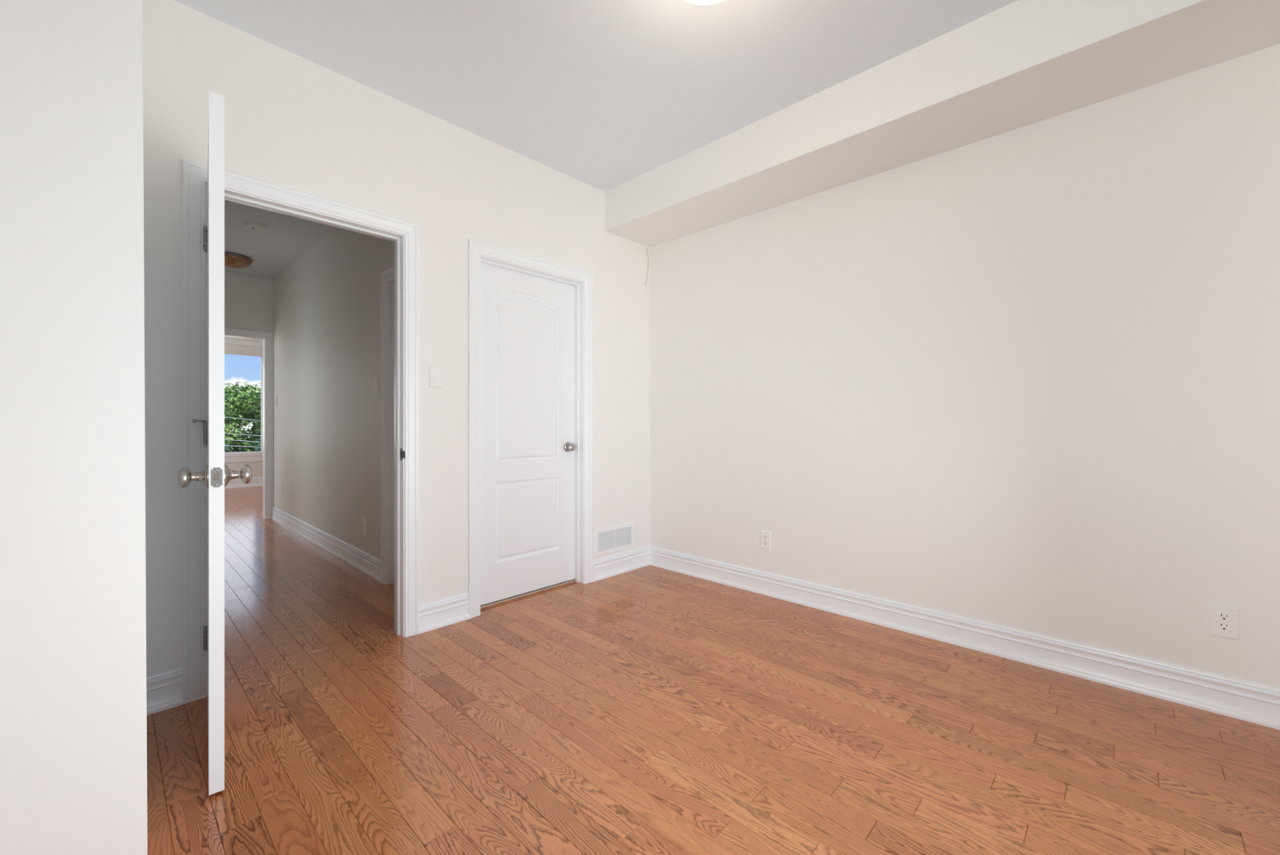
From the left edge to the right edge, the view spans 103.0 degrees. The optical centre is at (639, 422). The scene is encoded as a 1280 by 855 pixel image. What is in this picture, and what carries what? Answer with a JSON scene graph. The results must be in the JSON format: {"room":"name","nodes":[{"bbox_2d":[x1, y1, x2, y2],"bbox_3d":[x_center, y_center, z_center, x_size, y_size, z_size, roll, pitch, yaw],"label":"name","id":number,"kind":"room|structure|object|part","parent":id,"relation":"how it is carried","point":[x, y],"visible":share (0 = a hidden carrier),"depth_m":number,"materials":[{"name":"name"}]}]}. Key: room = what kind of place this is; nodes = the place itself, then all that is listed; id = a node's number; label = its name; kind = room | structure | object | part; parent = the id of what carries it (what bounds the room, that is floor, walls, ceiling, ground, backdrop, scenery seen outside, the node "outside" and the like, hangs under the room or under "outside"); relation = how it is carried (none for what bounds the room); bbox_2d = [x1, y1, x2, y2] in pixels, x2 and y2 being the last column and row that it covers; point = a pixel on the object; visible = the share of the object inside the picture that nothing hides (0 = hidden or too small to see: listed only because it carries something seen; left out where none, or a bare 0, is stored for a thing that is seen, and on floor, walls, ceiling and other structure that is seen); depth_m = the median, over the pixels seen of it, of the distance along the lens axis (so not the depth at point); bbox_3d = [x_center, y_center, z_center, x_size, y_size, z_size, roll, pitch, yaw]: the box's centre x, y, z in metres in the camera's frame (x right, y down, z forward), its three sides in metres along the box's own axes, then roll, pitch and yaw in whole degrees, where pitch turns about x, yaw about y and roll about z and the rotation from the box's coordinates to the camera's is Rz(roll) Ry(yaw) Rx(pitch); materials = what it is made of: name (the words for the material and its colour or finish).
{"room":"empty bedroom","nodes":[
{"label":"empty bedroom","id":0,"kind":"room"},
{"bbox_2d":[0,0,147,854],"bbox_3d":[-1.825,-0.270,1.056,1.199,2.710,1.108,0,0,44],"label":"wall","id":1,"kind":"structure","parent":0,"point":[73,695],"depth_m":0.96,"materials":[{"name":"white paint"}]},
{"bbox_2d":[224,336,262,479],"bbox_3d":[-7.210,-0.270,8.196,0.150,2.710,5.100,0,0,44],"label":"wall","id":2,"kind":"structure","parent":0,"point":[256,467],"depth_m":8.68,"materials":[{"name":"white paint"}]},
{"bbox_2d":[224,339,262,462],"bbox_3d":[-7.174,-0.362,8.177,0.130,2.045,1.962,0,0,44],"label":"window","id":3,"kind":"structure","parent":2,"relation":"in","point":[236,456],"depth_m":8.65,"materials":[{"name":"white"}]},
{"bbox_2d":[224,343,262,356],"bbox_3d":[-7.161,-1.230,8.165,0.065,0.166,1.810,0,0,44],"label":"window blind","id":4,"kind":"object","parent":3,"relation":"attached to","point":[237,349],"visible":0.35,"depth_m":8.60,"materials":[{"name":"white fabric"}]},
{"bbox_3d":[-7.162,-1.156,8.166,0.030,0.018,1.794,0,0,44],"label":"rail","id":5,"kind":"part","parent":4,"relation":"part of","materials":[{"name":"white plastic"}]},
{"bbox_3d":[-7.157,0.533,8.161,0.085,0.058,1.922,0,0,44],"label":"sill","id":6,"kind":"part","parent":3,"relation":"part of","materials":[{"name":"white wood"}]},
{"bbox_3d":[-7.143,-1.350,8.147,0.016,0.070,1.822,0,0,44],"label":"casing","id":7,"kind":"part","parent":3,"relation":"part of","materials":[{"name":"white wood"}]},
{"bbox_2d":[224,477,262,488],"bbox_3d":[-7.149,1.014,8.138,0.019,0.142,5.100,0,0,44],"label":"baseboard","id":8,"kind":"structure","parent":2,"relation":"attached to","point":[255,482],"depth_m":8.60,"materials":[{"name":"white wood"}]},
{"bbox_2d":[224,271,273,333],"bbox_3d":[-4.454,-0.270,5.566,0.120,2.710,5.100,0,0,44],"label":"wall","id":9,"kind":"structure","parent":0,"point":[248,300],"depth_m":5.61,"materials":[{"name":"white paint"}]},
{"bbox_2d":[224,327,273,519],"bbox_3d":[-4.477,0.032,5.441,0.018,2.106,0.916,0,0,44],"label":"trim","id":10,"kind":"structure","parent":9,"relation":"attached to","point":[268,335],"depth_m":5.74,"materials":[{"name":"white wood"}]},
{"bbox_2d":[273,226,394,559],"bbox_3d":[-2.599,-0.270,4.351,4.241,2.710,0.100,0,0,44],"label":"wall","id":11,"kind":"structure","parent":0,"point":[326,303],"depth_m":4.25,"materials":[{"name":"white paint"}]},
{"bbox_2d":[275,395,277,405],"bbox_3d":[-4.046,-0.250,5.653,0.070,0.114,0.012,0,0,44],"label":"light switch","id":12,"kind":"object","parent":11,"relation":"attached to","point":[276,396],"visible":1,"depth_m":5.64,"materials":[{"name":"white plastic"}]},
{"bbox_2d":[280,480,283,491],"bbox_3d":[-3.841,0.680,5.462,0.070,0.114,0.008,0,0,44],"label":"wall outlet","id":13,"kind":"object","parent":11,"relation":"attached to","point":[282,482],"visible":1,"depth_m":5.45,"materials":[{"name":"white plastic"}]},
{"bbox_2d":[271,506,380,582],"bbox_3d":[-2.966,1.014,4.618,3.341,0.142,0.019,0,0,44],"label":"baseboard","id":14,"kind":"structure","parent":11,"relation":"attached to","point":[370,565],"depth_m":4.21,"materials":[{"name":"white wood"}]},
{"bbox_2d":[361,516,365,533],"bbox_3d":[-2.029,0.749,3.732,0.070,0.114,0.008,0,0,44],"label":"wall outlet","id":15,"kind":"object","parent":11,"relation":"attached to","point":[363,519],"visible":1,"depth_m":3.72,"materials":[{"name":"white plastic"}]},
{"bbox_2d":[373,377,377,394],"bbox_3d":[-1.850,-0.260,3.558,0.070,0.114,0.012,0,0,44],"label":"light switch","id":16,"kind":"object","parent":11,"relation":"attached to","point":[375,380],"visible":1,"depth_m":3.55,"materials":[{"name":"white plastic"}]},
{"bbox_2d":[380,265,394,584],"bbox_3d":[-1.440,0.032,3.162,0.878,2.106,0.018,0,0,44],"label":"trim","id":17,"kind":"structure","parent":11,"relation":"attached to","point":[388,274],"depth_m":3.43,"materials":[{"name":"white wood"}]},
{"bbox_2d":[386,277,394,584],"bbox_3d":[-1.399,0.059,3.205,0.768,2.051,0.106,0,0,44],"label":"trim","id":18,"kind":"structure","parent":11,"relation":"attached to","point":[390,283],"depth_m":3.43,"materials":[{"name":"white wood"}]},
{"bbox_2d":[142,0,649,675],"bbox_3d":[-1.256,-0.270,2.604,0.115,2.710,3.933,0,0,44],"label":"wall","id":19,"kind":"structure","parent":0,"point":[291,121],"depth_m":2.59,"materials":[{"name":"white paint"}]},
{"bbox_2d":[146,666,182,715],"bbox_3d":[-1.819,1.014,1.917,0.019,0.142,0.144,0,0,44],"label":"baseboard","id":20,"kind":"structure","parent":19,"relation":"attached to","point":[164,689],"depth_m":1.93,"materials":[{"name":"white wood"}]},
{"bbox_2d":[177,91,252,795],"bbox_3d":[-1.466,0.058,1.754,0.172,2.030,0.747,0,0,-41],"label":"door","id":21,"kind":"structure","parent":19,"relation":"in","point":[216,474],"depth_m":1.48,"materials":[{"name":"white wood"}]},
{"bbox_3d":[-1.308,0.158,1.490,0.068,0.069,0.069,0,0,-41],"label":"knob","id":22,"kind":"part","parent":21,"relation":"part of","materials":[{"name":"silver metal"}]},
{"bbox_3d":[-1.230,0.158,1.478,0.026,0.057,0.002,0,0,-41],"label":"latch plate","id":23,"kind":"part","parent":21,"relation":"part of","materials":[{"name":"silver metal"}]},
{"bbox_3d":[-1.230,0.158,1.558,0.068,0.069,0.069,0,0,-41],"label":"knob","id":24,"kind":"part","parent":21,"relation":"part of","materials":[{"name":"silver metal"}]},
{"bbox_2d":[182,158,418,703],"bbox_3d":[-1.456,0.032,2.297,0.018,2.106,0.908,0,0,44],"label":"trim","id":25,"kind":"structure","parent":19,"relation":"attached to","point":[194,175],"depth_m":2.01,"materials":[{"name":"white wood"}]},
{"bbox_2d":[400,448,404,460],"bbox_3d":[-1.207,0.160,2.585,0.050,0.060,0.005,0,0,44],"label":"strike plate","id":26,"kind":"object","parent":19,"relation":"attached to","point":[402,452],"visible":1,"depth_m":2.58,"materials":[{"name":"silver metal"}]},
{"bbox_2d":[429,364,442,387],"bbox_3d":[-1.080,-0.246,2.696,0.012,0.114,0.070,0,0,44],"label":"light switch","id":27,"kind":"object","parent":19,"relation":"attached to","point":[435,371],"visible":1,"depth_m":2.69,"materials":[{"name":"white plastic"}]},
{"bbox_3d":[-1.080,-0.246,2.696,0.001,0.068,0.034,0,0,44],"label":"switch frame","id":28,"kind":"part","parent":27,"relation":"part of","materials":[{"name":"white plastic"}]},
{"bbox_2d":[418,592,470,633],"bbox_3d":[-1.046,1.014,2.726,0.019,0.142,0.279,0,0,44],"label":"baseboard","id":29,"kind":"structure","parent":19,"relation":"attached to","point":[442,612],"depth_m":2.72,"materials":[{"name":"white wood"}]},
{"bbox_2d":[480,262,575,604],"bbox_3d":[-0.694,0.064,3.209,0.092,2.005,0.754,0,0,44],"label":"door","id":30,"kind":"structure","parent":19,"relation":"in","point":[527,446],"depth_m":3.19,"materials":[{"name":"white wood"}]},
{"bbox_3d":[-0.469,0.162,3.420,0.057,0.065,0.065,0,0,44],"label":"knob","id":31,"kind":"part","parent":30,"relation":"part of","materials":[{"name":"silver metal"}]},
{"bbox_2d":[467,239,593,617],"bbox_3d":[-0.638,0.032,3.155,0.018,2.106,0.908,0,0,44],"label":"trim","id":32,"kind":"structure","parent":19,"relation":"attached to","point":[475,248],"depth_m":2.87,"materials":[{"name":"white wood"}]},
{"bbox_2d":[480,254,584,583],"bbox_3d":[-0.686,0.059,3.201,0.121,2.051,0.798,0,0,44],"label":"trim","id":33,"kind":"structure","parent":19,"relation":"attached to","point":[579,285],"depth_m":3.46,"materials":[{"name":"white wood"}]},
{"bbox_2d":[594,521,634,556],"bbox_3d":[-0.178,0.828,3.646,0.006,0.190,0.388,0,0,44],"label":"air vent","id":34,"kind":"object","parent":19,"relation":"in","point":[614,538],"visible":1,"depth_m":3.63,"materials":[{"name":"white metal"}]},
{"bbox_3d":[-0.236,0.828,3.585,0.004,0.128,0.160,0,0,44],"label":"louvre panel","id":35,"kind":"part","parent":34,"relation":"part of","materials":[{"name":"white metal"}]},
{"bbox_3d":[-0.120,0.828,3.706,0.004,0.128,0.160,0,0,44],"label":"louvre panel","id":36,"kind":"part","parent":34,"relation":"part of","materials":[{"name":"white metal"}]},
{"bbox_2d":[593,545,649,581],"bbox_3d":[-0.121,1.014,3.696,0.019,0.142,0.587,0,0,44],"label":"baseboard","id":37,"kind":"structure","parent":19,"relation":"attached to","point":[604,567],"depth_m":3.68,"materials":[{"name":"white wood"}]},
{"bbox_2d":[644,246,648,284],"bbox_3d":[0.050,-1.197,3.884,0.010,0.294,0.050,0,0,44],"label":"strip","id":38,"kind":"object","parent":19,"relation":"attached to","point":[646,246],"visible":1,"depth_m":3.89,"materials":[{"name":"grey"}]},
{"bbox_2d":[173,0,1017,279],"bbox_3d":[-1.678,-1.675,2.938,7.625,0.100,4.033,0,0,44],"label":"ceiling","id":39,"kind":"structure","parent":0,"point":[603,95],"depth_m":2.28,"materials":[{"name":"white paint"}]},
{"bbox_2d":[224,253,252,268],"bbox_3d":[-3.974,-1.569,4.964,0.304,0.111,0.300,0,0,44],"label":"ceiling light","id":40,"kind":"object","parent":39,"relation":"attached to","point":[231,260],"visible":0.77,"depth_m":4.90,"materials":[{"name":"brown glass"}]},
{"bbox_2d":[244,221,266,231],"bbox_3d":[-3.143,-1.603,4.166,0.144,0.044,0.144,0,0,44],"label":"smoke detector","id":41,"kind":"object","parent":39,"relation":"attached to","point":[253,225],"visible":1,"depth_m":4.13,"materials":[{"name":"white plastic"}]},
{"bbox_2d":[683,0,724,4],"bbox_3d":[0.239,-1.575,1.758,0.333,0.101,0.331,0,0,44],"label":"ceiling light","id":42,"kind":"object","parent":39,"relation":"attached to","point":[693,2],"visible":1,"depth_m":1.87,"materials":[{"name":"white"}]},
{"bbox_2d":[146,485,1279,854],"bbox_3d":[-2.768,1.115,4.160,11.850,0.060,4.817,0,0,44],"label":"floor","id":43,"kind":"structure","parent":0,"point":[649,709],"depth_m":1.75,"materials":[{"name":"brown wood"}]},
{"bbox_2d":[480,578,574,608],"bbox_3d":[-0.720,1.080,3.233,0.042,0.010,0.758,0,0,44],"label":"threshold strip","id":44,"kind":"object","parent":43,"relation":"on","point":[572,580],"visible":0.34,"depth_m":3.21,"materials":[{"name":"beige wood"}]},
{"bbox_2d":[604,0,1279,247],"bbox_3d":[1.042,-1.487,2.670,3.119,0.276,0.464,0,0,44],"label":"soffit","id":45,"kind":"structure","parent":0,"point":[1022,63],"depth_m":2.20,"materials":[{"name":"white paint"}]},
{"bbox_2d":[649,44,1279,688],"bbox_3d":[1.273,-0.270,2.839,3.219,2.710,0.100,0,0,44],"label":"wall","id":46,"kind":"structure","parent":0,"point":[1027,378],"depth_m":2.33,"materials":[{"name":"white paint"}]},
{"bbox_2d":[760,529,770,550],"bbox_3d":[0.795,0.742,3.222,0.070,0.114,0.008,0,0,44],"label":"wall outlet","id":47,"kind":"object","parent":46,"relation":"attached to","point":[765,535],"visible":1,"depth_m":3.22,"materials":[{"name":"white plastic"}]},
{"bbox_2d":[763,534,767,545],"bbox_3d":[0.793,0.742,3.220,0.034,0.067,0.001,0,0,44],"label":"receptacle","id":48,"kind":"object","parent":47,"relation":"attached to","point":[765,536],"depth_m":3.22,"materials":[{"name":"white plastic"}]},
{"bbox_2d":[649,545,1279,729],"bbox_3d":[1.196,1.014,2.831,3.119,0.142,0.019,0,0,44],"label":"baseboard","id":49,"kind":"structure","parent":46,"relation":"attached to","point":[1257,703],"depth_m":2.31,"materials":[{"name":"white wood"}]},
{"bbox_2d":[1208,603,1239,639],"bbox_3d":[2.180,0.742,1.899,0.074,0.116,0.008,0,0,44],"label":"wall outlet","id":50,"kind":"object","parent":46,"relation":"attached to","point":[1224,620],"visible":1,"depth_m":1.90,"materials":[{"name":"white plastic"}]},
{"bbox_2d":[1217,611,1231,631],"bbox_3d":[2.178,0.742,1.897,0.034,0.067,0.001,0,0,44],"label":"receptacle","id":51,"kind":"object","parent":50,"relation":"attached to","point":[1224,618],"depth_m":1.90,"materials":[{"name":"white plastic"}]},
{"label":"outside","id":52,"kind":"structure","parent":0,"visible":0},
{"bbox_3d":[-40.762,4.685,52.738,108.200,0.200,140.000,0,0,44],"label":"ground","id":53,"kind":"structure","parent":52,"visible":0},
{"bbox_2d":[224,381,261,452],"bbox_3d":[-14.537,1.516,18.696,5.944,6.156,5.818,0,0,-19],"label":"tree","id":54,"kind":"object","parent":53,"relation":"on","point":[248,406],"visible":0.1,"depth_m":17.77,"materials":[{"name":"green plant"}]},
{"bbox_2d":[253,444,261,451],"bbox_3d":[-10.359,2.372,15.133,2.405,4.448,2.594,0,0,44],"label":"tree","id":55,"kind":"object","parent":53,"relation":"on","point":[255,448],"visible":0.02,"depth_m":14.40,"materials":[{"name":"plant"}]},
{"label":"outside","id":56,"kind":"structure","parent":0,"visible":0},
{"bbox_2d":[224,416,261,421],"bbox_3d":[-9.826,-0.078,12.878,0.014,1.186,9.002,0,0,44],"label":"power line","id":57,"kind":"object","parent":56,"point":[224,416],"visible":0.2,"depth_m":12.71,"materials":[{"name":"silver metal"}]},
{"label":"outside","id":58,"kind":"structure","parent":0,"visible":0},
{"bbox_2d":[224,432,261,435],"bbox_3d":[-9.550,0.301,12.516,0.014,0.954,8.748,0,0,44],"label":"power line","id":59,"kind":"object","parent":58,"point":[224,433],"visible":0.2,"depth_m":12.41,"materials":[{"name":"silver metal"}]},
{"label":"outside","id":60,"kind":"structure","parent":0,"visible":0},
{"bbox_2d":[224,439,261,442],"bbox_3d":[-9.274,0.442,12.154,0.014,1.004,8.495,0,0,44],"label":"power line","id":61,"kind":"object","parent":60,"point":[224,439],"visible":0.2,"depth_m":12.01,"materials":[{"name":"silver metal"}]},
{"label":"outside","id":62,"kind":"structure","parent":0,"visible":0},
{"bbox_2d":[224,444,261,447],"bbox_3d":[-8.997,0.551,11.791,0.014,0.761,8.242,0,0,44],"label":"power line","id":63,"kind":"object","parent":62,"point":[224,445],"visible":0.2,"depth_m":11.67,"materials":[{"name":"silver metal"}]}
]}

